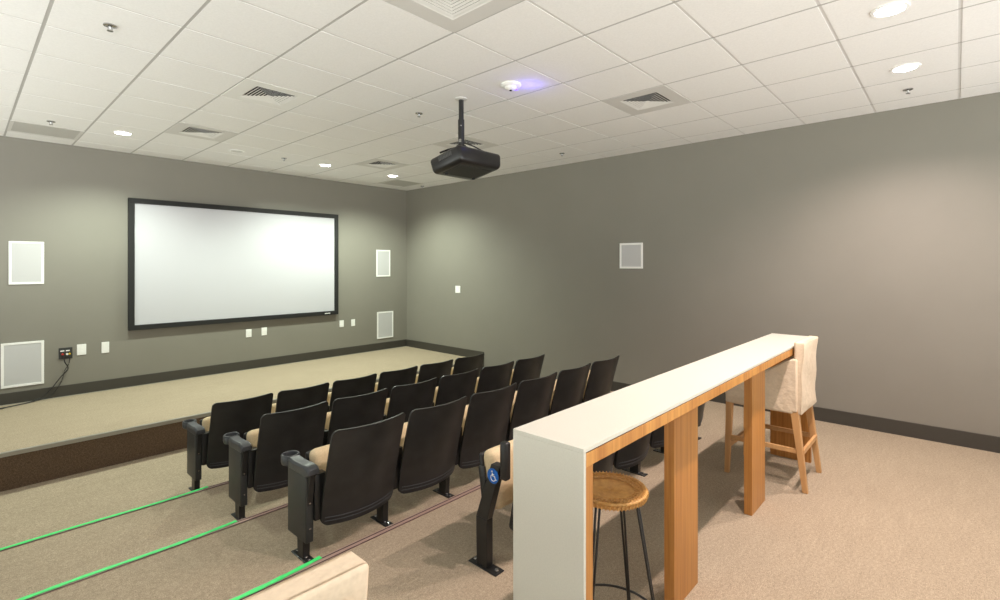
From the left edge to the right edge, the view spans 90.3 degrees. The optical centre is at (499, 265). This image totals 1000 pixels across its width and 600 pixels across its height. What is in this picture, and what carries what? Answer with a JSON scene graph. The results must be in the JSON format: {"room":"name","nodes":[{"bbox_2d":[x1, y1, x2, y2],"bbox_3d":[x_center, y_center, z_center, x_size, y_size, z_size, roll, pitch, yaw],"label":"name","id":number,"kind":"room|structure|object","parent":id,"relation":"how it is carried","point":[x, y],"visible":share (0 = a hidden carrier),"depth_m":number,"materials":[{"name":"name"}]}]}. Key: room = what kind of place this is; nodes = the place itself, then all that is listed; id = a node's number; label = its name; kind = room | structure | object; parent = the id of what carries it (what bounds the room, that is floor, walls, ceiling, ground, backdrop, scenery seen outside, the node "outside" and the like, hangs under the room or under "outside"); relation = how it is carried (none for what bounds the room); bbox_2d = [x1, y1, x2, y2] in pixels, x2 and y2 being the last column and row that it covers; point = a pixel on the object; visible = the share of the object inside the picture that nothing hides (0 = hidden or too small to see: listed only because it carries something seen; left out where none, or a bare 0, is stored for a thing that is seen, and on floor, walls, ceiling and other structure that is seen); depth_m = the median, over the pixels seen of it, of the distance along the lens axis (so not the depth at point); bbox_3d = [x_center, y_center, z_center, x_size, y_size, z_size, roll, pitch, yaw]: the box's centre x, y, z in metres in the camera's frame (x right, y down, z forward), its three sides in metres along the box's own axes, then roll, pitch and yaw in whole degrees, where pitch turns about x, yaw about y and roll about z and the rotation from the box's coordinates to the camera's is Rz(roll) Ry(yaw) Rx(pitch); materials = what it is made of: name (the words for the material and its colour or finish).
{"room":"screening room","nodes":[
{"label":"screening room","id":0,"kind":"room"},
{"bbox_2d":[0,448,228,547],"bbox_3d":[-2.557,2.115,5.192,1.510,0.270,8.190,0,0,43],"label":"floor","id":1,"kind":"structure","parent":0,"point":[32,511],"depth_m":4.29,"materials":[{"name":"beige carpet"}]},
{"bbox_2d":[0,481,228,551],"bbox_3d":[-1.992,1.882,4.663,0.051,0.036,8.176,0,0,43],"label":"trim","id":2,"kind":"structure","parent":1,"relation":"attached to","point":[226,482],"depth_m":3.71,"materials":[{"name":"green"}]},
{"bbox_2d":[0,486,207,549],"bbox_3d":[-3.134,1.863,3.434,0.060,0.002,2.020,0,0,43],"label":"tape","id":3,"kind":"object","parent":2,"relation":"on","point":[52,533],"visible":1,"depth_m":3.64,"materials":[{"name":"green plastic"}]},
{"bbox_2d":[182,393,272,490],"bbox_3d":[-2.469,1.577,4.528,0.540,0.803,0.624,0,0,43],"label":"seat","id":4,"kind":"object","parent":1,"relation":"on","point":[205,445],"visible":0.76,"depth_m":4.35,"materials":[{"name":"black plastic"}]},
{"bbox_2d":[271,382,328,412],"bbox_3d":[-2.062,1.578,4.933,0.489,0.804,0.598,0,0,43],"label":"seat","id":5,"kind":"object","parent":1,"relation":"on","point":[287,400],"visible":0.31,"depth_m":4.79,"materials":[{"name":"black plastic"}]},
{"bbox_2d":[327,373,376,411],"bbox_3d":[-1.683,1.578,5.345,0.489,0.804,0.598,0,0,43],"label":"seat","id":6,"kind":"object","parent":1,"relation":"on","point":[366,384],"visible":0.26,"depth_m":5.20,"materials":[{"name":"grey plastic"}]},
{"bbox_2d":[374,366,417,397],"bbox_3d":[-1.305,1.578,5.758,0.489,0.804,0.598,0,0,43],"label":"seat","id":7,"kind":"object","parent":1,"relation":"on","point":[388,379],"visible":0.26,"depth_m":5.60,"materials":[{"name":"grey plastic"}]},
{"bbox_2d":[415,359,452,386],"bbox_3d":[-0.926,1.578,6.170,0.489,0.804,0.598,0,0,43],"label":"seat","id":8,"kind":"object","parent":1,"relation":"on","point":[427,371],"visible":0.28,"depth_m":6.02,"materials":[{"name":"grey plastic"}]},
{"bbox_2d":[450,353,483,376],"bbox_3d":[-0.548,1.577,6.620,0.540,0.803,0.649,0,0,43],"label":"seat","id":9,"kind":"object","parent":1,"relation":"on","point":[464,364],"visible":0.33,"depth_m":6.43,"materials":[{"name":"black plastic"}]},
{"bbox_2d":[0,484,287,599],"bbox_3d":[-1.631,2.060,4.341,1.005,0.380,8.190,0,0,43],"label":"floor","id":10,"kind":"structure","parent":0,"point":[30,568],"depth_m":3.40,"materials":[{"name":"beige carpet"}]},
{"bbox_2d":[21,503,287,599],"bbox_3d":[-1.251,1.772,3.983,0.051,0.036,8.176,0,0,43],"label":"trim","id":11,"kind":"structure","parent":10,"relation":"attached to","point":[263,513],"depth_m":3.12,"materials":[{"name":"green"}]},
{"bbox_2d":[16,520,236,599],"bbox_3d":[-2.437,1.753,2.706,0.060,0.002,1.890,0,0,43],"label":"tape","id":12,"kind":"object","parent":11,"relation":"on","point":[234,521],"visible":1,"depth_m":2.92,"materials":[{"name":"green plastic"}]},
{"bbox_2d":[223,401,327,520],"bbox_3d":[-1.721,1.467,3.842,0.540,0.803,0.624,0,0,43],"label":"seat","id":13,"kind":"object","parent":10,"relation":"on","point":[255,459],"visible":0.86,"depth_m":3.68,"materials":[{"name":"grey plastic"}]},
{"bbox_2d":[322,388,387,445],"bbox_3d":[-1.314,1.468,4.247,0.489,0.804,0.598,0,0,43],"label":"seat","id":14,"kind":"object","parent":10,"relation":"on","point":[355,411],"visible":0.3,"depth_m":4.10,"materials":[{"name":"grey plastic"}]},
{"bbox_2d":[383,377,436,422],"bbox_3d":[-0.936,1.468,4.659,0.489,0.804,0.598,0,0,43],"label":"seat","id":15,"kind":"object","parent":10,"relation":"on","point":[403,398],"visible":0.31,"depth_m":4.51,"materials":[{"name":"grey plastic"}]},
{"bbox_2d":[432,368,478,406],"bbox_3d":[-0.557,1.468,5.072,0.489,0.804,0.598,0,0,43],"label":"seat","id":16,"kind":"object","parent":10,"relation":"on","point":[454,387],"visible":0.35,"depth_m":4.92,"materials":[{"name":"grey plastic"}]},
{"bbox_2d":[474,361,513,392],"bbox_3d":[-0.178,1.468,5.484,0.489,0.804,0.598,0,0,43],"label":"seat","id":17,"kind":"object","parent":10,"relation":"on","point":[491,378],"visible":0.32,"depth_m":5.33,"materials":[{"name":"grey plastic"}]},
{"bbox_2d":[509,354,544,390],"bbox_3d":[0.199,1.467,5.933,0.540,0.803,0.649,0,0,43],"label":"seat","id":18,"kind":"object","parent":10,"relation":"on","point":[530,368],"visible":0.32,"depth_m":5.73,"materials":[{"name":"grey plastic"}]},
{"bbox_2d":[0,136,406,393],"bbox_3d":[-4.680,0.314,7.242,0.150,3.873,8.340,0,0,43],"label":"wall","id":19,"kind":"structure","parent":0,"point":[73,200],"depth_m":6.71,"materials":[{"name":"paint"}]},
{"bbox_2d":[1,340,43,388],"bbox_3d":[-5.733,1.186,5.975,0.012,0.531,0.365,0,0,43],"label":"wall speaker","id":20,"kind":"object","parent":19,"relation":"attached to","point":[22,363],"visible":1,"depth_m":5.97,"materials":[{"name":"white plastic"}]},
{"bbox_2d":[9,241,43,284],"bbox_3d":[-5.711,-0.029,5.999,0.012,0.515,0.298,0,0,43],"label":"wall speaker","id":21,"kind":"object","parent":19,"relation":"attached to","point":[26,259],"visible":1,"depth_m":5.99,"materials":[{"name":"white plastic"}]},
{"bbox_2d":[59,347,72,358],"bbox_3d":[-5.461,1.107,6.253,0.038,0.140,0.132,0,0,43],"label":"cable plate","id":22,"kind":"object","parent":19,"relation":"attached to","point":[69,350],"visible":1,"depth_m":6.26,"materials":[{"name":"grey plastic"}]},
{"bbox_2d":[0,354,69,408],"bbox_3d":[-5.810,1.384,5.650,0.164,0.530,1.461,0,0,37],"label":"cable","id":23,"kind":"object","parent":22,"relation":"hanging from","point":[67,367],"visible":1,"depth_m":6.15,"materials":[{"name":"black rubber"}]},
{"bbox_2d":[77,344,85,354],"bbox_3d":[-5.365,1.081,6.375,0.012,0.138,0.092,0,0,43],"label":"wall plate","id":24,"kind":"object","parent":19,"relation":"attached to","point":[81,348],"visible":1,"depth_m":6.37,"materials":[{"name":"white plastic"}]},
{"bbox_2d":[102,342,108,352],"bbox_3d":[-5.202,1.083,6.554,0.012,0.145,0.080,0,0,43],"label":"wall plate","id":25,"kind":"object","parent":19,"relation":"attached to","point":[105,345],"visible":1,"depth_m":6.55,"materials":[{"name":"white plastic"}]},
{"bbox_2d":[0,339,405,405],"bbox_3d":[-4.675,1.580,7.128,0.012,0.140,8.178,0,0,43],"label":"baseboard","id":26,"kind":"structure","parent":19,"relation":"attached to","point":[72,389],"depth_m":7.15,"materials":[{"name":"grey rubber"}]},
{"bbox_2d":[128,198,337,330],"bbox_3d":[-3.978,-0.015,7.847,0.066,1.794,3.084,0,0,43],"label":"projection screen","id":27,"kind":"object","parent":19,"relation":"attached to","point":[190,264],"visible":1,"depth_m":7.58,"materials":[{"name":"white fabric"}]},
{"bbox_2d":[246,329,251,336],"bbox_3d":[-3.982,1.077,7.882,0.012,0.125,0.085,0,0,43],"label":"wall plate","id":28,"kind":"object","parent":19,"relation":"attached to","point":[248,331],"visible":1,"depth_m":7.88,"materials":[{"name":"white plastic"}]},
{"bbox_2d":[262,327,266,334],"bbox_3d":[-3.821,1.071,8.058,0.012,0.125,0.085,0,0,43],"label":"wall plate","id":29,"kind":"object","parent":19,"relation":"attached to","point":[264,330],"visible":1,"depth_m":8.06,"materials":[{"name":"white plastic"}]},
{"bbox_2d":[339,320,343,326],"bbox_3d":[-2.889,1.067,9.073,0.012,0.125,0.085,0,0,43],"label":"wall plate","id":30,"kind":"object","parent":19,"relation":"attached to","point":[341,322],"visible":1,"depth_m":9.07,"materials":[{"name":"white plastic"}]},
{"bbox_2d":[376,250,389,276],"bbox_3d":[-2.291,-0.036,9.725,0.012,0.512,0.299,0,0,43],"label":"wall speaker","id":31,"kind":"object","parent":19,"relation":"attached to","point":[382,256],"visible":1,"depth_m":9.71,"materials":[{"name":"white plastic"}]},
{"bbox_2d":[378,251,388,274],"bbox_3d":[-2.286,-0.040,9.734,0.007,0.468,0.267,0,0,43],"label":"grille","id":32,"kind":"object","parent":31,"relation":"attached to","point":[383,256],"depth_m":9.73,"materials":[{"name":"white"}]},
{"bbox_2d":[377,311,392,338],"bbox_3d":[-2.259,1.168,9.759,0.012,0.521,0.348,0,0,43],"label":"wall speaker","id":33,"kind":"object","parent":19,"relation":"attached to","point":[384,319],"visible":1,"depth_m":9.75,"materials":[{"name":"white plastic"}]},
{"bbox_2d":[0,346,462,452],"bbox_3d":[-3.899,1.950,6.423,2.108,0.600,8.190,0,0,43],"label":"floor","id":34,"kind":"structure","parent":0,"point":[40,422],"depth_m":6.25,"materials":[{"name":"beige carpet"}]},
{"bbox_2d":[0,374,416,491],"bbox_3d":[-3.118,1.821,5.706,0.012,0.318,8.190,0,0,43],"label":"stage riser","id":35,"kind":"object","parent":34,"relation":"attached to","point":[29,468],"depth_m":4.78,"materials":[{"name":"brown carpet"}]},
{"bbox_2d":[0,364,453,457],"bbox_3d":[-3.126,1.663,5.705,0.038,0.035,8.176,0,0,43],"label":"trim","id":36,"kind":"structure","parent":35,"relation":"attached to","point":[125,430],"depth_m":4.86,"materials":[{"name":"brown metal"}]},
{"bbox_2d":[31,391,613,599],"bbox_3d":[-0.893,2.005,3.663,1.000,0.490,8.190,0,0,43],"label":"floor","id":37,"kind":"structure","parent":0,"point":[225,564],"depth_m":2.97,"materials":[{"name":"beige carpet"}]},
{"bbox_2d":[281,413,404,562],"bbox_3d":[-0.984,1.357,3.166,0.540,0.803,0.624,0,0,43],"label":"seat","id":38,"kind":"object","parent":37,"relation":"on","point":[347,478],"visible":0.99,"depth_m":3.02,"materials":[{"name":"grey plastic"}]},
{"bbox_2d":[228,484,480,599],"bbox_3d":[-0.515,1.662,3.307,0.051,0.036,8.176,0,0,43],"label":"trim","id":39,"kind":"structure","parent":37,"relation":"attached to","point":[350,546],"depth_m":3.02,"materials":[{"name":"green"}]},
{"bbox_2d":[230,556,321,599],"bbox_3d":[-1.670,1.643,2.063,0.060,0.002,1.980,0,0,43],"label":"tape","id":40,"kind":"object","parent":39,"relation":"on","point":[283,576],"visible":1,"depth_m":2.59,"materials":[{"name":"green plastic"}]},
{"bbox_2d":[370,396,466,526],"bbox_3d":[-0.578,1.358,3.570,0.489,0.804,0.598,0,0,43],"label":"seat","id":41,"kind":"object","parent":37,"relation":"on","point":[430,436],"visible":0.76,"depth_m":3.43,"materials":[{"name":"grey plastic"}]},
{"bbox_2d":[433,383,516,497],"bbox_3d":[-0.199,1.358,3.983,0.489,0.804,0.598,0,0,43],"label":"seat","id":42,"kind":"object","parent":37,"relation":"on","point":[486,417],"visible":0.61,"depth_m":3.83,"materials":[{"name":"grey plastic"}]},
{"bbox_2d":[505,372,556,440],"bbox_3d":[0.180,1.358,4.395,0.489,0.804,0.598,0,0,43],"label":"seat","id":43,"kind":"object","parent":37,"relation":"on","point":[532,399],"visible":0.42,"depth_m":4.23,"materials":[{"name":"grey plastic"}]},
{"bbox_2d":[548,363,590,415],"bbox_3d":[0.558,1.358,4.808,0.489,0.804,0.598,0,0,43],"label":"seat","id":44,"kind":"object","parent":37,"relation":"on","point":[569,387],"visible":0.36,"depth_m":4.64,"materials":[{"name":"grey plastic"}]},
{"bbox_2d":[582,355,619,402],"bbox_3d":[0.936,1.357,5.257,0.540,0.803,0.649,0,0,43],"label":"seat","id":45,"kind":"object","parent":37,"relation":"on","point":[600,378],"visible":0.31,"depth_m":5.05,"materials":[{"name":"grey plastic"}]},
{"bbox_2d":[0,0,999,190],"bbox_3d":[-0.672,-1.582,3.461,10.870,0.122,8.190,0,0,43],"label":"ceiling","id":46,"kind":"structure","parent":0,"point":[743,66],"depth_m":3.92,"materials":[{"name":"tile"}]},
{"bbox_2d":[7,120,84,140],"bbox_3d":[-5.148,-1.522,5.635,0.602,0.009,0.602,0,0,43],"label":"ceiling vent","id":47,"kind":"object","parent":46,"relation":"in","point":[14,126],"visible":1,"depth_m":5.61,"materials":[{"name":"grey metal"}]},
{"bbox_2d":[103,23,116,31],"bbox_3d":[-2.472,-1.502,3.151,0.072,0.037,0.072,0,0,43],"label":"sprinkler","id":48,"kind":"object","parent":46,"relation":"attached to","point":[109,26],"visible":1,"depth_m":3.14,"materials":[{"name":"silver metal"}]},
{"bbox_2d":[112,131,132,134],"bbox_3d":[-4.330,-1.517,5.708,0.188,0.008,0.188,0,0,43],"label":"recessed light","id":49,"kind":"object","parent":46,"relation":"in","point":[115,132],"visible":1,"depth_m":5.70,"materials":[{"name":"white"}]},
{"bbox_2d":[164,122,238,141],"bbox_3d":[-3.425,-1.531,5.708,0.602,0.024,0.602,0,0,43],"label":"ceiling vent","id":50,"kind":"object","parent":46,"relation":"in","point":[189,130],"visible":1,"depth_m":5.70,"materials":[{"name":"grey metal"}]},
{"bbox_2d":[229,149,243,152],"bbox_3d":[-3.507,-1.517,6.620,0.188,0.008,0.188,0,0,43],"label":"recessed light","id":51,"kind":"object","parent":46,"relation":"in","point":[231,150],"visible":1,"depth_m":6.62,"materials":[{"name":"white plastic"}]},
{"bbox_2d":[221,78,315,110],"bbox_3d":[-2.078,-1.531,4.471,0.602,0.024,0.602,0,0,43],"label":"ceiling vent","id":52,"kind":"object","parent":46,"relation":"in","point":[261,93],"visible":1,"depth_m":4.46,"materials":[{"name":"white metal"}]},
{"bbox_2d":[319,164,331,166],"bbox_3d":[-2.647,-1.517,7.541,0.188,0.008,0.188,0,0,43],"label":"recessed light","id":53,"kind":"object","parent":46,"relation":"in","point":[324,165],"visible":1,"depth_m":7.55,"materials":[{"name":"white"}]},
{"bbox_2d":[354,158,409,169],"bbox_3d":[-1.776,-1.531,7.504,0.602,0.024,0.602,0,0,43],"label":"ceiling vent","id":54,"kind":"object","parent":46,"relation":"in","point":[374,163],"visible":1,"depth_m":7.50,"materials":[{"name":"grey metal"}]},
{"bbox_2d":[378,179,422,186],"bbox_3d":[-1.849,-1.522,9.227,0.602,0.009,0.602,0,0,43],"label":"ceiling vent","id":55,"kind":"object","parent":46,"relation":"in","point":[402,183],"visible":1,"depth_m":9.25,"materials":[{"name":"grey metal"}]},
{"bbox_2d":[385,0,522,32],"bbox_3d":[-0.281,-1.531,2.822,0.602,0.024,0.602,0,0,43],"label":"ceiling vent","id":56,"kind":"object","parent":46,"relation":"in","point":[452,15],"visible":1,"depth_m":2.96,"materials":[{"name":"grey metal"}]},
{"bbox_2d":[431,97,499,179],"bbox_3d":[-0.312,-1.169,4.568,0.413,0.704,0.542,0,0,43],"label":"ceiling projector","id":57,"kind":"object","parent":46,"relation":"hanging from","point":[461,161],"visible":1,"depth_m":4.47,"materials":[{"name":"grey plastic"}]},
{"bbox_2d":[438,151,451,160],"bbox_3d":[-0.482,-0.959,4.363,0.176,0.072,0.010,0,0,43],"label":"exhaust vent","id":58,"kind":"object","parent":57,"relation":"attached to","point":[446,156],"depth_m":4.36,"materials":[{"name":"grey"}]},
{"bbox_2d":[432,136,498,148],"bbox_3d":[-0.429,-1.531,6.268,0.602,0.024,0.602,0,0,43],"label":"ceiling vent","id":59,"kind":"object","parent":46,"relation":"in","point":[451,143],"visible":0.7,"depth_m":6.24,"materials":[{"name":"grey metal"}]},
{"bbox_2d":[500,81,520,90],"bbox_3d":[0.090,-1.493,4.180,0.176,0.056,0.176,0,0,43],"label":"ceiling detector","id":60,"kind":"object","parent":46,"relation":"attached to","point":[507,85],"visible":1,"depth_m":4.14,"materials":[{"name":"white plastic"}]},
{"bbox_2d":[603,85,691,114],"bbox_3d":[1.367,-1.531,4.619,0.602,0.024,0.602,0,0,43],"label":"ceiling vent","id":61,"kind":"object","parent":46,"relation":"in","point":[655,98],"visible":1,"depth_m":4.62,"materials":[{"name":"grey metal"}]},
{"bbox_2d":[870,1,909,17],"bbox_3d":[2.318,-1.517,2.955,0.188,0.008,0.188,0,0,43],"label":"recessed light","id":62,"kind":"object","parent":46,"relation":"in","point":[893,8],"visible":1,"depth_m":2.94,"materials":[{"name":"white"}]},
{"bbox_2d":[890,63,920,72],"bbox_3d":[3.119,-1.517,3.828,0.188,0.008,0.188,0,0,43],"label":"recessed light","id":63,"kind":"object","parent":46,"relation":"in","point":[907,67],"visible":1,"depth_m":3.82,"materials":[{"name":"white"}]},
{"bbox_2d":[903,88,912,93],"bbox_3d":[3.525,-1.502,4.295,0.072,0.037,0.072,0,0,43],"label":"sprinkler","id":64,"kind":"object","parent":46,"relation":"attached to","point":[906,89],"visible":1,"depth_m":4.29,"materials":[{"name":"silver metal"}]},
{"bbox_2d":[276,401,999,599],"bbox_3d":[1.404,1.950,1.555,5.235,0.600,8.190,0,0,43],"label":"floor","id":65,"kind":"structure","parent":0,"point":[886,516],"depth_m":3.05,"materials":[{"name":"beige carpet"}]},
{"bbox_2d":[243,551,368,599],"bbox_3d":[-0.602,1.107,0.960,0.578,1.085,0.520,0,0,43],"label":"bar stool","id":66,"kind":"object","parent":65,"relation":"on","point":[345,576],"visible":1,"depth_m":0.90,"materials":[{"name":"beige fabric"}]},
{"bbox_2d":[468,440,512,576],"bbox_3d":[0.188,1.248,2.852,0.430,0.804,0.614,0,0,43],"label":"seat","id":67,"kind":"object","parent":65,"relation":"on","point":[496,463],"visible":0.34,"depth_m":2.71,"materials":[{"name":"black plastic"}]},
{"bbox_2d":[593,452,614,472],"bbox_3d":[0.550,1.248,3.290,0.489,0.804,0.598,0,0,43],"label":"seat","id":68,"kind":"object","parent":65,"relation":"on","point":[605,464],"visible":0.04,"depth_m":3.27,"materials":[{"name":"grey plastic"}]},
{"bbox_2d":[593,471,654,599],"bbox_3d":[0.477,1.301,2.161,0.451,0.690,0.451,0,0,-26],"label":"rattan stool","id":69,"kind":"object","parent":65,"relation":"on","point":[613,491],"visible":0.71,"depth_m":2.11,"materials":[{"name":"black metal"}]},
{"bbox_2d":[613,433,650,469],"bbox_3d":[0.928,1.248,3.703,0.489,0.804,0.598,0,0,43],"label":"seat","id":70,"kind":"object","parent":65,"relation":"on","point":[634,453],"visible":0.27,"depth_m":3.58,"materials":[{"name":"grey plastic"}]},
{"bbox_2d":[622,425,663,476],"bbox_3d":[1.307,1.248,4.115,0.489,0.804,0.598,0,0,43],"label":"seat","id":71,"kind":"object","parent":65,"relation":"on","point":[657,436],"visible":0.2,"depth_m":3.94,"materials":[{"name":"grey plastic"}]},
{"bbox_2d":[513,333,811,599],"bbox_3d":[1.338,1.125,3.006,0.305,1.050,3.482,0,0,43],"label":"bar table","id":72,"kind":"object","parent":65,"relation":"on","point":[554,455],"depth_m":2.04,"materials":[{"name":"grey"}]},
{"bbox_2d":[513,333,806,453],"bbox_3d":[1.338,0.608,3.006,0.305,0.015,3.482,0,0,43],"label":"countertop","id":73,"kind":"structure","parent":72,"relation":"on","point":[581,428],"depth_m":2.22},
{"bbox_2d":[653,402,705,453],"bbox_3d":[1.685,1.247,4.564,0.540,0.803,0.649,0,0,43],"label":"seat","id":74,"kind":"object","parent":65,"relation":"on","point":[701,407],"visible":0.13,"depth_m":4.49,"materials":[{"name":"grey plastic"}]},
{"bbox_2d":[724,336,821,493],"bbox_3d":[2.178,1.107,3.967,0.578,1.085,0.520,0,0,43],"label":"bar stool","id":75,"kind":"object","parent":65,"relation":"on","point":[790,384],"visible":0.86,"depth_m":3.72,"materials":[{"name":"beige fabric"}]},
{"bbox_2d":[407,92,999,436],"bbox_3d":[2.148,0.314,6.532,10.870,3.873,0.150,0,0,43],"label":"wall","id":76,"kind":"structure","parent":0,"point":[875,237],"depth_m":5.71,"materials":[{"name":"paint"}]},
{"bbox_2d":[455,286,459,292],"bbox_3d":[-0.774,0.441,9.105,0.130,0.128,0.012,0,0,43],"label":"wall plate","id":77,"kind":"object","parent":76,"relation":"attached to","point":[457,288],"visible":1,"depth_m":9.11,"materials":[{"name":"white plastic"}]},
{"bbox_2d":[620,243,642,268],"bbox_3d":[1.782,-0.130,6.759,0.342,0.347,0.012,0,0,43],"label":"wall speaker","id":78,"kind":"object","parent":76,"relation":"attached to","point":[631,254],"visible":1,"depth_m":6.75,"materials":[{"name":"white plastic"}]},
{"bbox_2d":[407,339,999,452],"bbox_3d":[2.098,1.745,6.469,10.858,0.470,0.012,0,0,43],"label":"baseboard","id":79,"kind":"structure","parent":76,"relation":"attached to","point":[989,443],"depth_m":4.90,"materials":[{"name":"grey rubber"}]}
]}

